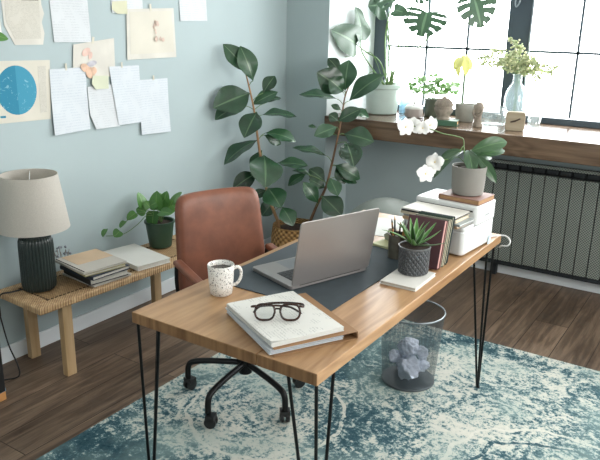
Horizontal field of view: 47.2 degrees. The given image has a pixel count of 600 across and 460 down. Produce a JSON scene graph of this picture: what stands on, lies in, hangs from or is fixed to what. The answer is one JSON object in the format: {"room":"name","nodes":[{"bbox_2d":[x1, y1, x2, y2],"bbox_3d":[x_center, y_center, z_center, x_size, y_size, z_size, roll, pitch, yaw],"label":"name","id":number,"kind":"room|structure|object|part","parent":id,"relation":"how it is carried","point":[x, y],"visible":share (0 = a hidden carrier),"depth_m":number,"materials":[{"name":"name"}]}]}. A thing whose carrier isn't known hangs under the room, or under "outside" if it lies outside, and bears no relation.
{"room":"home office","nodes":[
{"label":"home office","id":0,"kind":"room"},
{"bbox_2d":[0,0,286,347],"bbox_3d":[-1.780,-0.568,2.689,0.200,2.750,7.300,12,20,31],"label":"wall","id":1,"kind":"structure","parent":0,"point":[102,172],"depth_m":3.96,"materials":[{"name":"blue paint"}]},
{"bbox_2d":[0,32,7,40],"bbox_3d":[-1.451,-0.969,2.824,0.055,0.375,0.508,12,20,31],"label":"vine","id":2,"kind":"object","parent":1,"relation":"attached to","point":[3,37],"visible":1,"depth_m":3.05,"materials":[{"name":"green plant"}]},
{"bbox_2d":[1,0,44,44],"bbox_3d":[-1.271,-1.048,3.143,0.002,0.387,0.222,12,20,31],"label":"page","id":3,"kind":"object","parent":1,"relation":"attached to","point":[22,19],"visible":1,"depth_m":3.17,"materials":[{"name":"paper"}]},
{"bbox_2d":[0,60,50,123],"bbox_3d":[-1.316,-0.646,3.207,0.002,0.288,0.377,12,20,31],"label":"art print","id":4,"kind":"object","parent":1,"relation":"attached to","point":[24,85],"visible":1,"depth_m":3.23,"materials":[{"name":"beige paper"}]},
{"bbox_2d":[49,63,89,135],"bbox_3d":[-1.154,-0.660,3.444,0.013,0.344,0.227,12,20,31],"label":"handwritten letter","id":5,"kind":"object","parent":1,"relation":"attached to","point":[69,98],"visible":1,"depth_m":3.44,"materials":[{"name":"paper"}]},
{"bbox_2d":[49,0,90,41],"bbox_3d":[-1.127,-1.077,3.361,0.005,0.304,0.234,12,20,31],"label":"handwritten letter","id":6,"kind":"object","parent":1,"relation":"attached to","point":[70,18],"visible":1,"depth_m":3.38,"materials":[{"name":"paper"}]},
{"bbox_2d":[73,37,114,77],"bbox_3d":[-1.057,-0.887,3.528,0.006,0.208,0.280,12,20,31],"label":"drawing","id":7,"kind":"object","parent":1,"relation":"attached to","point":[95,58],"visible":1,"depth_m":3.53,"materials":[{"name":"paper"}]},
{"bbox_2d":[87,84,119,128],"bbox_3d":[-1.035,-0.655,3.641,0.007,0.229,0.208,12,20,31],"label":"handwritten letter","id":8,"kind":"object","parent":1,"relation":"attached to","point":[103,113],"visible":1,"depth_m":3.63,"materials":[{"name":"paper"}]},
{"bbox_2d":[92,76,108,88],"bbox_3d":[-1.041,-0.771,3.580,0.004,0.072,0.113,12,20,31],"label":"sticky note","id":9,"kind":"object","parent":8,"relation":"attached to","point":[99,82],"visible":1,"depth_m":3.58,"materials":[{"name":"paper"}]},
{"bbox_2d":[109,62,142,124],"bbox_3d":[-0.947,-0.746,3.744,0.006,0.333,0.219,12,20,31],"label":"handwritten letter","id":10,"kind":"object","parent":1,"relation":"attached to","point":[125,80],"visible":1,"depth_m":3.75,"materials":[{"name":"paper"}]},
{"bbox_2d":[111,0,142,12],"bbox_3d":[-0.920,-1.302,3.618,0.004,0.305,0.231,12,20,31],"label":"handwritten letter","id":11,"kind":"object","parent":1,"relation":"attached to","point":[131,4],"visible":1,"depth_m":3.69,"materials":[{"name":"paper"}]},
{"bbox_2d":[112,1,127,13],"bbox_3d":[-0.948,-1.173,3.608,0.005,0.068,0.108,12,20,31],"label":"sticky note","id":12,"kind":"object","parent":11,"relation":"attached to","point":[120,7],"visible":1,"depth_m":3.61,"materials":[{"name":"paper"}]},
{"bbox_2d":[1,237,270,364],"bbox_3d":[-1.924,0.815,2.717,0.016,0.084,6.550,12,20,31],"label":"baseboard","id":13,"kind":"structure","parent":1,"relation":"attached to","point":[50,335],"depth_m":3.83,"materials":[{"name":"paint"}]},
{"bbox_2d":[126,4,175,59],"bbox_3d":[-0.824,-1.107,3.825,0.009,0.294,0.382,12,20,31],"label":"print","id":14,"kind":"object","parent":1,"relation":"attached to","point":[150,32],"visible":1,"depth_m":3.82,"materials":[{"name":"paper"}]},
{"bbox_2d":[140,75,170,134],"bbox_3d":[-0.833,-0.718,3.939,0.011,0.332,0.233,12,20,31],"label":"handwritten letter","id":15,"kind":"object","parent":1,"relation":"attached to","point":[154,92],"visible":1,"depth_m":3.94,"materials":[{"name":"paper"}]},
{"bbox_2d":[179,0,206,20],"bbox_3d":[-0.632,-1.389,4.048,0.005,0.299,0.245,12,20,31],"label":"handwritten letter","id":16,"kind":"object","parent":1,"relation":"attached to","point":[190,10],"visible":1,"depth_m":4.07,"materials":[{"name":"paper"}]},
{"bbox_2d":[0,267,599,459],"bbox_3d":[0.418,1.229,1.828,5.400,0.100,7.500,12,20,31],"label":"floor","id":17,"kind":"structure","parent":0,"point":[43,408],"depth_m":3.57,"materials":[{"name":"brown wood"}]},
{"bbox_2d":[0,348,5,401],"bbox_3d":[-1.512,0.613,3.002,0.304,0.320,0.264,11,20,30],"label":"stool","id":18,"kind":"object","parent":17,"relation":"on","point":[2,382],"visible":1,"depth_m":3.05,"materials":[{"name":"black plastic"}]},
{"bbox_3d":[-1.337,0.603,3.028,0.034,0.250,0.034,11,20,30],"label":"leg","id":19,"kind":"part","parent":18,"relation":"part of","materials":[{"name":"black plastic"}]},
{"bbox_2d":[0,234,176,376],"bbox_3d":[-0.955,0.376,3.683,0.365,0.398,1.200,13,21,34],"label":"bench","id":20,"kind":"object","parent":17,"relation":"on","point":[68,291],"visible":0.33,"depth_m":3.29,"materials":[{"name":"wicker"}]},
{"bbox_3d":[-1.341,0.465,3.423,0.038,0.363,0.052,13,21,34],"label":"leg","id":21,"kind":"part","parent":20,"relation":"part of","materials":[{"name":"brown wood"}]},
{"bbox_2d":[0,168,69,380],"bbox_3d":[-1.334,0.232,3.173,0.336,0.954,0.607,12,20,31],"label":"table lamp","id":22,"kind":"object","parent":20,"relation":"on","point":[33,209],"depth_m":3.13,"materials":[{"name":"fabric"}]},
{"bbox_3d":[-1.444,0.511,3.189,0.364,0.407,0.116,-11,21,-35],"label":"lamp cord","id":23,"kind":"part","parent":22,"relation":"part of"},
{"bbox_3d":[-1.246,-0.134,3.181,0.326,0.255,0.326,12,20,31],"label":"lamp shade","id":24,"kind":"part","parent":22,"relation":"part of","materials":[{"name":"fabric"}]},
{"bbox_2d":[54,245,71,257],"bbox_3d":[-1.226,0.141,3.533,0.037,0.124,0.110,12,20,31],"label":"sprig","id":25,"kind":"object","parent":20,"relation":"on","point":[65,246],"visible":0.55,"depth_m":3.52,"materials":[{"name":"plant"}]},
{"bbox_3d":[-1.105,0.520,3.258,0.038,0.363,0.052,13,21,34],"label":"leg","id":26,"kind":"part","parent":20,"relation":"part of","materials":[{"name":"brown wood"}]},
{"bbox_3d":[-0.952,0.203,3.630,0.365,0.032,1.200,13,21,34],"label":"frame","id":27,"kind":"part","parent":20,"relation":"part of","materials":[{"name":"wicker"}]},
{"bbox_2d":[63,272,131,286],"bbox_3d":[-1.028,0.223,3.477,0.265,0.010,0.225,14,21,36],"label":"notebook","id":28,"kind":"object","parent":20,"relation":"on","point":[128,273],"visible":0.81,"depth_m":3.40,"materials":[{"name":"paper"}]},
{"bbox_2d":[64,269,127,285],"bbox_3d":[-1.029,0.207,3.460,0.250,0.030,0.215,16,22,40],"label":"notebook","id":29,"kind":"object","parent":28,"relation":"on","point":[122,273],"visible":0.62,"depth_m":3.38,"materials":[{"name":"paper"}]},
{"bbox_2d":[60,264,129,280],"bbox_3d":[-1.029,0.186,3.444,0.262,0.019,0.225,13,21,34],"label":"notebook","id":30,"kind":"object","parent":29,"relation":"on","point":[104,274],"visible":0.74,"depth_m":3.37,"materials":[{"name":"black paper"}]},
{"bbox_2d":[68,263,124,276],"bbox_3d":[-1.040,0.169,3.439,0.260,0.014,0.225,17,23,42],"label":"notebook","id":31,"kind":"object","parent":30,"relation":"on","point":[121,265],"visible":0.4,"depth_m":3.35,"materials":[{"name":"paper"}]},
{"bbox_2d":[55,249,126,274],"bbox_3d":[-1.052,0.155,3.435,0.275,0.014,0.245,15,22,39],"label":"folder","id":32,"kind":"object","parent":31,"relation":"on","point":[90,261],"visible":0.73,"depth_m":3.42,"materials":[{"name":"paper"}]},
{"bbox_3d":[-1.080,0.135,3.483,0.155,0.001,0.200,15,22,39],"label":"kraft panel","id":33,"kind":"part","parent":32,"relation":"part of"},
{"bbox_3d":[-0.952,0.203,3.630,0.225,0.026,1.020,13,21,34],"label":"woven seat","id":34,"kind":"part","parent":20,"relation":"part of","materials":[{"name":"wicker"}]},
{"bbox_2d":[103,243,169,270],"bbox_3d":[-0.889,0.145,3.714,0.340,0.026,0.212,16,23,41],"label":"pad","id":35,"kind":"object","parent":20,"relation":"on","point":[139,258],"visible":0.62,"depth_m":3.68,"materials":[{"name":"paper"}]},
{"bbox_2d":[101,191,181,248],"bbox_3d":[-0.887,-0.051,3.861,0.457,0.316,0.200,-4,18,-17],"label":"vine","id":36,"kind":"object","parent":20,"relation":"on","point":[159,227],"visible":0.98,"depth_m":3.88,"materials":[{"name":"plant"}]},
{"bbox_2d":[144,216,174,248],"bbox_3d":[-0.800,0.017,3.925,0.174,0.152,0.174,12,20,31],"label":"pot","id":37,"kind":"object","parent":36,"relation":"attached to","point":[159,230],"depth_m":3.88,"materials":[{"name":"plastic"}]},
{"bbox_3d":[-0.854,0.281,4.057,0.038,0.363,0.052,13,21,34],"label":"leg","id":38,"kind":"part","parent":20,"relation":"part of","materials":[{"name":"brown wood"}]},
{"bbox_2d":[213,44,383,246],"bbox_3d":[-0.003,-0.465,4.601,1.169,1.503,0.462,-4,18,-18],"label":"rubber plant","id":39,"kind":"object","parent":17,"relation":"on","point":[230,100],"visible":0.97,"depth_m":4.57,"materials":[{"name":"green plant"}]},
{"bbox_3d":[-0.240,-0.508,4.540,0.236,1.025,0.048,2,17,4],"label":"stem","id":40,"kind":"part","parent":39,"relation":"part of","materials":[{"name":"plant"}]},
{"bbox_2d":[271,218,312,246],"bbox_3d":[-0.031,0.115,4.719,0.340,0.325,0.340,12,20,31],"label":"basket","id":41,"kind":"object","parent":39,"relation":"attached to","point":[282,233],"depth_m":4.59,"materials":[{"name":"wicker"}]},
{"bbox_3d":[0.205,-0.489,4.653,0.051,0.940,0.389,16,23,41],"label":"stem","id":42,"kind":"part","parent":39,"relation":"part of","materials":[{"name":"plant"}]},
{"bbox_2d":[36,319,599,459],"bbox_3d":[0.229,1.037,2.255,2.550,0.010,3.400,12,20,31],"label":"rug","id":43,"kind":"object","parent":17,"relation":"on","point":[526,405],"visible":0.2,"depth_m":2.98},
{"bbox_2d":[173,186,304,428],"bbox_3d":[-0.248,0.319,3.014,0.554,0.901,0.646,-10,20,-32],"label":"office chair","id":44,"kind":"object","parent":43,"relation":"on","point":[220,223],"visible":0.48,"depth_m":3.09,"materials":[{"name":"leather"}]},
{"bbox_3d":[-0.450,0.269,2.903,0.057,0.203,0.285,-10,20,-32],"label":"armrest","id":45,"kind":"part","parent":44,"relation":"part of","materials":[{"name":"black metal"}]},
{"bbox_3d":[-0.395,0.628,3.109,0.269,0.126,0.027,5,17,11],"label":"leg","id":46,"kind":"part","parent":44,"relation":"part of","materials":[{"name":"black metal"}]},
{"bbox_3d":[-0.368,0.061,3.153,0.457,0.493,0.130,-10,20,-32],"label":"backrest","id":47,"kind":"part","parent":44,"relation":"part of","materials":[{"name":"leather"}]},
{"bbox_3d":[-0.322,0.678,2.952,0.027,0.126,0.269,11,19,28],"label":"leg","id":48,"kind":"part","parent":44,"relation":"part of","materials":[{"name":"black metal"}]},
{"bbox_3d":[-0.143,0.676,2.970,0.027,0.126,0.269,-14,22,-40],"label":"leg","id":49,"kind":"part","parent":44,"relation":"part of","materials":[{"name":"black metal"}]},
{"bbox_2d":[132,210,500,459],"bbox_3d":[0.176,0.494,2.746,0.703,0.739,1.562,12,20,31],"label":"desk","id":50,"kind":"object","parent":43,"relation":"on","point":[192,314],"visible":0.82,"depth_m":2.19,"materials":[{"name":"brown wood"}]},
{"bbox_3d":[-0.466,0.628,2.331,0.114,0.702,0.106,12,20,31],"label":"leg","id":51,"kind":"part","parent":50,"relation":"part of","materials":[{"name":"black metal"}]},
{"bbox_2d":[207,260,242,296],"bbox_3d":[-0.262,0.167,2.335,0.107,0.108,0.092,8,18,22],"label":"mug","id":52,"kind":"object","parent":50,"relation":"on","point":[220,272],"visible":1,"depth_m":2.31,"materials":[{"name":"ceramic"}]},
{"bbox_3d":[-0.214,0.156,2.348,0.037,0.076,0.010,-3,17,-12],"label":"handle","id":53,"kind":"part","parent":52,"relation":"part of","materials":[{"name":"ceramic"}]},
{"bbox_2d":[225,293,357,356],"bbox_3d":[-0.033,0.283,2.115,0.290,0.024,0.341,-8,19,-27],"label":"document folder","id":54,"kind":"object","parent":50,"relation":"on","point":[349,333],"visible":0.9,"depth_m":2.01,"materials":[{"name":"beige leather"}]},
{"bbox_2d":[226,291,343,347],"bbox_3d":[-0.052,0.265,2.100,0.242,0.020,0.318,-8,19,-28],"label":"paper pad","id":55,"kind":"object","parent":54,"relation":"on","point":[312,323],"visible":0.88,"depth_m":2.06,"materials":[{"name":"paper"}]},
{"bbox_2d":[251,302,304,320],"bbox_3d":[-0.068,0.239,2.068,0.163,0.052,0.064,1,17,-2],"label":"eyeglasses","id":56,"kind":"object","parent":55,"relation":"on","point":[268,304],"visible":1,"depth_m":2.05,"materials":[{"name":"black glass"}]},
{"bbox_3d":[0.026,0.732,2.023,0.114,0.702,0.106,12,20,31],"label":"leg","id":57,"kind":"part","parent":50,"relation":"part of","materials":[{"name":"black metal"}]},
{"bbox_2d":[233,242,397,310],"bbox_3d":[0.081,0.141,2.622,0.490,0.003,0.700,12,20,31],"label":"desk mat","id":58,"kind":"object","parent":50,"relation":"on","point":[333,293],"visible":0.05,"depth_m":2.47,"materials":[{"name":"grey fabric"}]},
{"bbox_2d":[253,208,379,289],"bbox_3d":[0.054,0.035,2.520,0.358,0.256,0.299,-12,21,-36],"label":"laptop","id":59,"kind":"object","parent":58,"relation":"on","point":[329,248],"visible":1,"depth_m":2.43,"materials":[{"name":"grey metal"}]},
{"bbox_3d":[0.129,0.058,2.424,0.358,0.242,0.052,-12,21,-36],"label":"screen lid","id":60,"kind":"part","parent":59,"relation":"part of","materials":[{"name":"grey metal"}]},
{"bbox_2d":[388,231,405,259],"bbox_3d":[0.389,0.062,2.736,0.074,0.100,0.074,12,20,31],"label":"pencil cup","id":61,"kind":"object","parent":58,"relation":"on","point":[393,241],"visible":0.63,"depth_m":2.71,"materials":[{"name":"grey metal"}]},
{"bbox_2d":[394,216,395,235],"bbox_3d":[0.381,0.022,2.747,0.006,0.159,0.029,-5,18,-19],"label":"pencil","id":62,"kind":"object","parent":61,"relation":"in","point":[394,216],"visible":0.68,"depth_m":2.74,"materials":[{"name":"brown wood"}]},
{"bbox_2d":[373,238,387,248],"bbox_3d":[0.384,0.058,2.901,0.100,0.012,0.130,15,22,39],"label":"pad","id":63,"kind":"object","parent":50,"relation":"on","point":[383,243],"visible":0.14,"depth_m":2.88,"materials":[{"name":"paper"}]},
{"bbox_2d":[384,228,396,239],"bbox_3d":[0.395,0.019,2.908,0.028,0.057,0.085,-11,21,-35],"label":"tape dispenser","id":64,"kind":"object","parent":63,"relation":"on","point":[386,235],"visible":0.23,"depth_m":2.92,"materials":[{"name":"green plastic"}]},
{"bbox_2d":[375,217,402,236],"bbox_3d":[0.356,-0.018,3.166,0.210,0.002,0.280,9,19,24],"label":"paper sheet","id":65,"kind":"object","parent":50,"relation":"on","point":[383,224],"visible":0.21,"depth_m":3.17,"materials":[{"name":"paper"}]},
{"bbox_2d":[380,269,435,291],"bbox_3d":[0.397,0.176,2.511,0.138,0.013,0.190,12,20,31],"label":"notebook","id":66,"kind":"object","parent":50,"relation":"on","point":[395,279],"visible":0.67,"depth_m":2.47,"materials":[{"name":"paper"}]},
{"bbox_2d":[384,218,446,276],"bbox_3d":[0.436,0.060,2.518,0.241,0.205,0.213,12,20,31],"label":"potted succulent","id":67,"kind":"object","parent":66,"relation":"on","point":[414,252],"visible":1,"depth_m":2.50,"materials":[{"name":"ceramic"}]},
{"bbox_2d":[398,247,430,276],"bbox_3d":[0.422,0.107,2.544,0.117,0.100,0.117,12,20,31],"label":"pot","id":68,"kind":"object","parent":67,"relation":"attached to","point":[412,261],"depth_m":2.50,"materials":[{"name":"grey ceramic"}]},
{"bbox_2d":[405,214,447,269],"bbox_3d":[0.478,0.045,2.639,0.148,0.191,0.075,12,20,31],"label":"book","id":69,"kind":"object","parent":50,"relation":"on","point":[436,251],"visible":0.56,"depth_m":2.61,"materials":[{"name":"paper"}]},
{"bbox_2d":[416,214,450,266],"bbox_3d":[0.503,0.040,2.670,0.140,0.184,0.063,12,20,31],"label":"book","id":70,"kind":"object","parent":50,"relation":"on","point":[448,220],"visible":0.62,"depth_m":2.63,"materials":[{"name":"paper"}]},
{"bbox_2d":[415,213,451,265],"bbox_3d":[0.507,0.037,2.688,0.148,0.179,0.059,12,20,31],"label":"book","id":71,"kind":"object","parent":50,"relation":"on","point":[415,213],"visible":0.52,"depth_m":2.65,"materials":[{"name":"paper"}]},
{"bbox_2d":[418,211,454,264],"bbox_3d":[0.521,0.030,2.699,0.144,0.186,0.064,12,20,31],"label":"book","id":72,"kind":"object","parent":50,"relation":"on","point":[420,212],"visible":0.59,"depth_m":2.67,"materials":[{"name":"paper"}]},
{"bbox_2d":[422,211,454,261],"bbox_3d":[0.530,0.027,2.715,0.140,0.184,0.062,12,20,31],"label":"book","id":73,"kind":"object","parent":50,"relation":"on","point":[422,211],"visible":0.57,"depth_m":2.69,"materials":[{"name":"paper"}]},
{"bbox_2d":[402,189,495,255],"bbox_3d":[0.633,-0.038,2.927,0.290,0.190,0.302,14,21,36],"label":"printer","id":74,"kind":"object","parent":50,"relation":"on","point":[476,233],"visible":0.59,"depth_m":2.84,"materials":[{"name":"white plastic"}]},
{"bbox_2d":[403,215,466,228],"bbox_3d":[0.561,-0.045,2.828,0.245,0.013,0.125,14,21,35],"label":"notebook","id":75,"kind":"object","parent":74,"relation":"on","point":[404,216],"visible":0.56,"depth_m":2.83,"materials":[{"name":"white paper"}]},
{"bbox_2d":[403,213,474,226],"bbox_3d":[0.571,-0.054,2.819,0.260,0.009,0.130,15,22,38],"label":"magazine","id":76,"kind":"object","parent":75,"relation":"on","point":[468,220],"visible":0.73,"depth_m":2.74,"materials":[{"name":"white paper"}]},
{"bbox_2d":[401,210,469,223],"bbox_3d":[0.556,-0.068,2.825,0.250,0.012,0.130,14,21,36],"label":"notebook","id":77,"kind":"object","parent":76,"relation":"on","point":[402,211],"visible":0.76,"depth_m":2.78,"materials":[{"name":"white paper"}]},
{"bbox_2d":[401,208,466,219],"bbox_3d":[0.553,-0.077,2.822,0.240,0.006,0.128,14,21,35],"label":"notebook","id":78,"kind":"object","parent":77,"relation":"on","point":[401,208],"visible":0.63,"depth_m":2.81,"materials":[{"name":"green paper"}]},
{"bbox_2d":[402,201,469,218],"bbox_3d":[0.558,-0.083,2.819,0.240,0.006,0.135,14,21,36],"label":"magazine","id":79,"kind":"object","parent":78,"relation":"on","point":[417,206],"visible":0.91,"depth_m":2.82,"materials":[{"name":"white paper"}]},
{"bbox_3d":[0.668,-0.101,2.953,0.289,0.084,0.193,14,21,36],"label":"scanner lid","id":80,"kind":"part","parent":74,"relation":"part of","materials":[{"name":"white plastic"}]},
{"bbox_2d":[438,189,494,205],"bbox_3d":[0.706,-0.143,2.908,0.185,0.022,0.155,14,21,37],"label":"book","id":81,"kind":"object","parent":74,"relation":"on","point":[449,195],"visible":0.64,"depth_m":2.86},
{"bbox_2d":[397,116,506,196],"bbox_3d":[0.660,-0.314,2.884,0.503,0.316,0.202,-2,17,-9],"label":"orchid","id":82,"kind":"object","parent":81,"relation":"on","point":[469,175],"visible":1,"depth_m":2.86,"materials":[{"name":"green plant"}]},
{"bbox_3d":[0.710,-0.213,2.893,0.144,0.120,0.144,12,20,31],"label":"pot","id":83,"kind":"part","parent":82,"relation":"part of","materials":[{"name":"grey ceramic"}]},
{"bbox_3d":[0.790,0.407,3.135,0.114,0.702,0.106,12,20,31],"label":"leg","id":84,"kind":"part","parent":50,"relation":"part of","materials":[{"name":"black metal"}]},
{"bbox_2d":[491,235,510,247],"bbox_3d":[0.879,0.053,3.031,0.103,0.062,0.039,7,18,20],"label":"cable","id":85,"kind":"object","parent":50,"relation":"on","point":[492,235],"visible":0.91,"depth_m":3.02,"materials":[{"name":"white plastic"}]},
{"bbox_2d":[381,300,445,391],"bbox_3d":[0.522,0.544,3.249,0.308,0.362,0.308,12,20,31],"label":"waste bin","id":86,"kind":"object","parent":43,"relation":"on","point":[425,380],"visible":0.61,"depth_m":3.19,"materials":[{"name":"grey metal"}]},
{"bbox_2d":[390,349,399,362],"bbox_3d":[0.448,0.600,3.279,0.056,0.067,0.062,-3,17,-14],"label":"crumpled paper","id":87,"kind":"object","parent":86,"relation":"in","point":[392,352],"visible":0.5,"depth_m":3.25,"materials":[{"name":"paper"}]},
{"bbox_2d":[397,337,418,355],"bbox_3d":[0.510,0.554,3.270,0.092,0.099,0.128,-14,23,-41],"label":"crumpled paper","id":88,"kind":"object","parent":86,"relation":"in","point":[415,345],"visible":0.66,"depth_m":3.23,"materials":[{"name":"paper"}]},
{"bbox_2d":[397,355,419,380],"bbox_3d":[0.506,0.662,3.230,0.129,0.124,0.131,12,20,31],"label":"crumpled paper","id":89,"kind":"object","parent":86,"relation":"in","point":[402,359],"visible":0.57,"depth_m":3.21,"materials":[{"name":"paper"}]},
{"bbox_2d":[416,345,427,360],"bbox_3d":[0.577,0.582,3.245,0.058,0.072,0.060,4,17,8],"label":"crumpled paper","id":90,"kind":"object","parent":86,"relation":"in","point":[420,349],"visible":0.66,"depth_m":3.22,"materials":[{"name":"paper"}]},
{"bbox_2d":[419,360,429,371],"bbox_3d":[0.579,0.652,3.297,0.080,0.071,0.067,0,17,-5],"label":"crumpled paper","id":91,"kind":"object","parent":86,"relation":"in","point":[422,360],"visible":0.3,"depth_m":3.27,"materials":[{"name":"paper"}]},
{"bbox_2d":[350,197,409,216],"bbox_3d":[0.534,0.106,4.278,0.620,0.620,0.620,12,20,31],"label":"exercise ball","id":92,"kind":"object","parent":17,"relation":"on","point":[387,205],"visible":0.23,"depth_m":4.13,"materials":[{"name":"grey rubber"}]},
{"bbox_2d":[479,158,599,284],"bbox_3d":[2.182,0.096,4.112,2.300,0.800,0.067,12,20,31],"label":"radiator","id":93,"kind":"object","parent":17,"relation":"on","point":[550,215],"visible":0.92,"depth_m":4.43,"materials":[{"name":"metal"}]},
{"bbox_3d":[1.258,-0.117,4.665,0.076,0.620,0.030,12,20,31],"label":"panel","id":94,"kind":"part","parent":93,"relation":"part of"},
{"bbox_3d":[1.326,-0.102,4.622,0.076,0.620,0.030,12,20,31],"label":"panel","id":95,"kind":"part","parent":93,"relation":"part of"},
{"bbox_3d":[1.394,-0.088,4.579,0.076,0.620,0.030,12,20,31],"label":"panel","id":96,"kind":"part","parent":93,"relation":"part of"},
{"bbox_3d":[1.462,-0.073,4.537,0.076,0.620,0.030,12,20,31],"label":"panel","id":97,"kind":"part","parent":93,"relation":"part of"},
{"bbox_3d":[1.531,-0.059,4.494,0.076,0.620,0.030,12,20,31],"label":"panel","id":98,"kind":"part","parent":93,"relation":"part of","materials":[{"name":"metal"}]},
{"bbox_3d":[2.167,0.387,4.187,2.300,0.025,0.034,12,20,31],"label":"rail","id":99,"kind":"part","parent":93,"relation":"part of","materials":[{"name":"metal"}]},
{"bbox_3d":[2.180,-0.273,3.985,2.300,0.020,0.030,12,20,31],"label":"rail","id":100,"kind":"part","parent":93,"relation":"part of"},
{"bbox_3d":[1.599,-0.045,4.451,0.076,0.620,0.030,12,20,31],"label":"panel","id":101,"kind":"part","parent":93,"relation":"part of","materials":[{"name":"metal"}]},
{"bbox_3d":[1.667,-0.030,4.408,0.076,0.620,0.030,12,20,31],"label":"panel","id":102,"kind":"part","parent":93,"relation":"part of","materials":[{"name":"metal"}]},
{"bbox_3d":[1.736,-0.016,4.366,0.076,0.620,0.030,12,20,31],"label":"panel","id":103,"kind":"part","parent":93,"relation":"part of","materials":[{"name":"metal"}]},
{"bbox_3d":[1.804,-0.002,4.323,0.076,0.620,0.030,12,20,31],"label":"panel","id":104,"kind":"part","parent":93,"relation":"part of","materials":[{"name":"metal"}]},
{"bbox_3d":[1.872,0.013,4.280,0.076,0.620,0.030,12,20,31],"label":"panel","id":105,"kind":"part","parent":93,"relation":"part of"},
{"bbox_2d":[284,0,347,219],"bbox_3d":[0.252,-1.284,5.169,0.350,2.750,0.750,12,20,31],"label":"wall pier","id":106,"kind":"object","parent":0,"point":[307,20],"visible":0.33,"depth_m":4.95,"materials":[{"name":"blue paint"}]},
{"bbox_2d":[326,0,375,114],"bbox_3d":[0.399,-1.534,4.947,0.038,1.338,0.671,12,20,31],"label":"trim","id":107,"kind":"structure","parent":106,"relation":"attached to","point":[340,11],"depth_m":4.98,"materials":[{"name":"white paint"}]},
{"bbox_2d":[345,140,599,213],"bbox_3d":[2.411,0.011,4.269,4.650,0.880,0.420,12,20,31],"label":"wall window","id":108,"kind":"structure","parent":0,"point":[385,168],"depth_m":5.04,"materials":[{"name":"blue paint"}]},
{"bbox_2d":[324,108,599,166],"bbox_3d":[2.302,-0.421,3.946,4.646,0.130,0.700,12,20,31],"label":"window sill","id":109,"kind":"structure","parent":108,"relation":"on","point":[548,142],"depth_m":4.33,"materials":[{"name":"brown wood"}]},
{"bbox_2d":[331,0,496,114],"bbox_3d":[0.776,-1.299,4.917,1.112,0.923,0.413,2,17,3],"label":"monstera","id":110,"kind":"object","parent":109,"relation":"on","point":[384,100],"visible":0.95,"depth_m":4.89,"materials":[{"name":"green plant"}]},
{"bbox_2d":[365,82,401,114],"bbox_3d":[0.601,-0.962,5.012,0.280,0.215,0.280,12,20,31],"label":"pot","id":111,"kind":"object","parent":110,"relation":"attached to","point":[384,100],"depth_m":4.92,"materials":[{"name":"white ceramic"}]},
{"bbox_2d":[405,101,422,117],"bbox_3d":[0.804,-0.851,4.837,0.128,0.113,0.128,12,20,31],"label":"lidded jar","id":112,"kind":"object","parent":109,"relation":"on","point":[413,110],"visible":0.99,"depth_m":4.79,"materials":[{"name":"grey ceramic"}]},
{"bbox_3d":[0.804,-0.881,4.828,0.128,0.050,0.128,12,20,31],"label":"lid","id":113,"kind":"part","parent":112,"relation":"part of","materials":[{"name":"white ceramic"}]},
{"bbox_2d":[408,74,461,116],"bbox_3d":[0.959,-0.961,4.886,0.398,0.301,0.306,12,20,31],"label":"potted plant","id":114,"kind":"object","parent":109,"relation":"on","point":[429,102],"visible":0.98,"depth_m":4.85,"materials":[{"name":"green plant"}]},
{"bbox_3d":[0.948,-0.877,4.911,0.120,0.125,0.120,12,20,31],"label":"pot","id":115,"kind":"part","parent":114,"relation":"part of","materials":[{"name":"green ceramic"}]},
{"bbox_2d":[434,118,458,126],"bbox_3d":[0.957,-0.710,4.517,0.165,0.034,0.115,7,18,18],"label":"book","id":116,"kind":"object","parent":109,"relation":"on","point":[451,122],"visible":0.64,"depth_m":4.47,"materials":[{"name":"green fabric"}]},
{"bbox_2d":[434,96,453,119],"bbox_3d":[0.944,-0.802,4.502,0.124,0.150,0.129,3,17,5],"label":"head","id":117,"kind":"object","parent":116,"relation":"on","point":[443,108],"visible":1,"depth_m":4.46},
{"bbox_2d":[453,54,474,121],"bbox_3d":[1.134,-0.971,4.686,0.170,0.444,0.169,12,20,31],"label":"seedling","id":118,"kind":"object","parent":109,"relation":"on","point":[463,111],"visible":0.95,"depth_m":4.66,"materials":[{"name":"yellow plant"}]},
{"bbox_2d":[455,103,474,121],"bbox_3d":[1.135,-0.808,4.716,0.142,0.115,0.142,12,20,31],"label":"pot","id":119,"kind":"object","parent":118,"relation":"attached to","point":[463,111],"depth_m":4.67,"materials":[{"name":"ceramic"}]},
{"bbox_2d":[472,102,483,126],"bbox_3d":[1.154,-0.748,4.441,0.071,0.160,0.062,12,20,31],"label":"figurine","id":120,"kind":"object","parent":109,"relation":"on","point":[478,109],"visible":1,"depth_m":4.43,"materials":[{"name":"stone"}]},
{"bbox_2d":[505,111,525,130],"bbox_3d":[1.358,-0.687,4.328,0.118,0.118,0.046,7,18,18],"label":"clock","id":121,"kind":"object","parent":109,"relation":"on","point":[515,120],"visible":1,"depth_m":4.31,"materials":[{"name":"brown wood"}]},
{"bbox_3d":[1.448,-0.882,4.610,0.144,0.322,0.144,12,20,31],"label":"bottle vase","id":122,"kind":"object","parent":109,"relation":"on","visible":0},
{"bbox_2d":[477,37,559,110],"bbox_3d":[1.428,-1.004,4.555,0.574,0.535,0.165,13,20,33],"label":"branch","id":123,"kind":"object","parent":122,"relation":"in","point":[524,67],"visible":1,"depth_m":4.51,"materials":[{"name":"green plant"}]},
{"bbox_2d":[373,0,599,128],"bbox_3d":[2.382,-1.218,4.045,4.333,1.339,0.110,12,20,31],"label":"window","id":124,"kind":"structure","parent":108,"relation":"attached to","point":[522,12],"depth_m":4.69,"materials":[{"name":"metal"}]},
{"bbox_2d":[470,260,599,293],"bbox_3d":[2.287,0.446,4.207,4.640,0.080,0.020,12,20,31],"label":"baseboard","id":125,"kind":"structure","parent":108,"relation":"attached to","point":[537,276],"depth_m":4.61,"materials":[{"name":"paint"}]}
]}

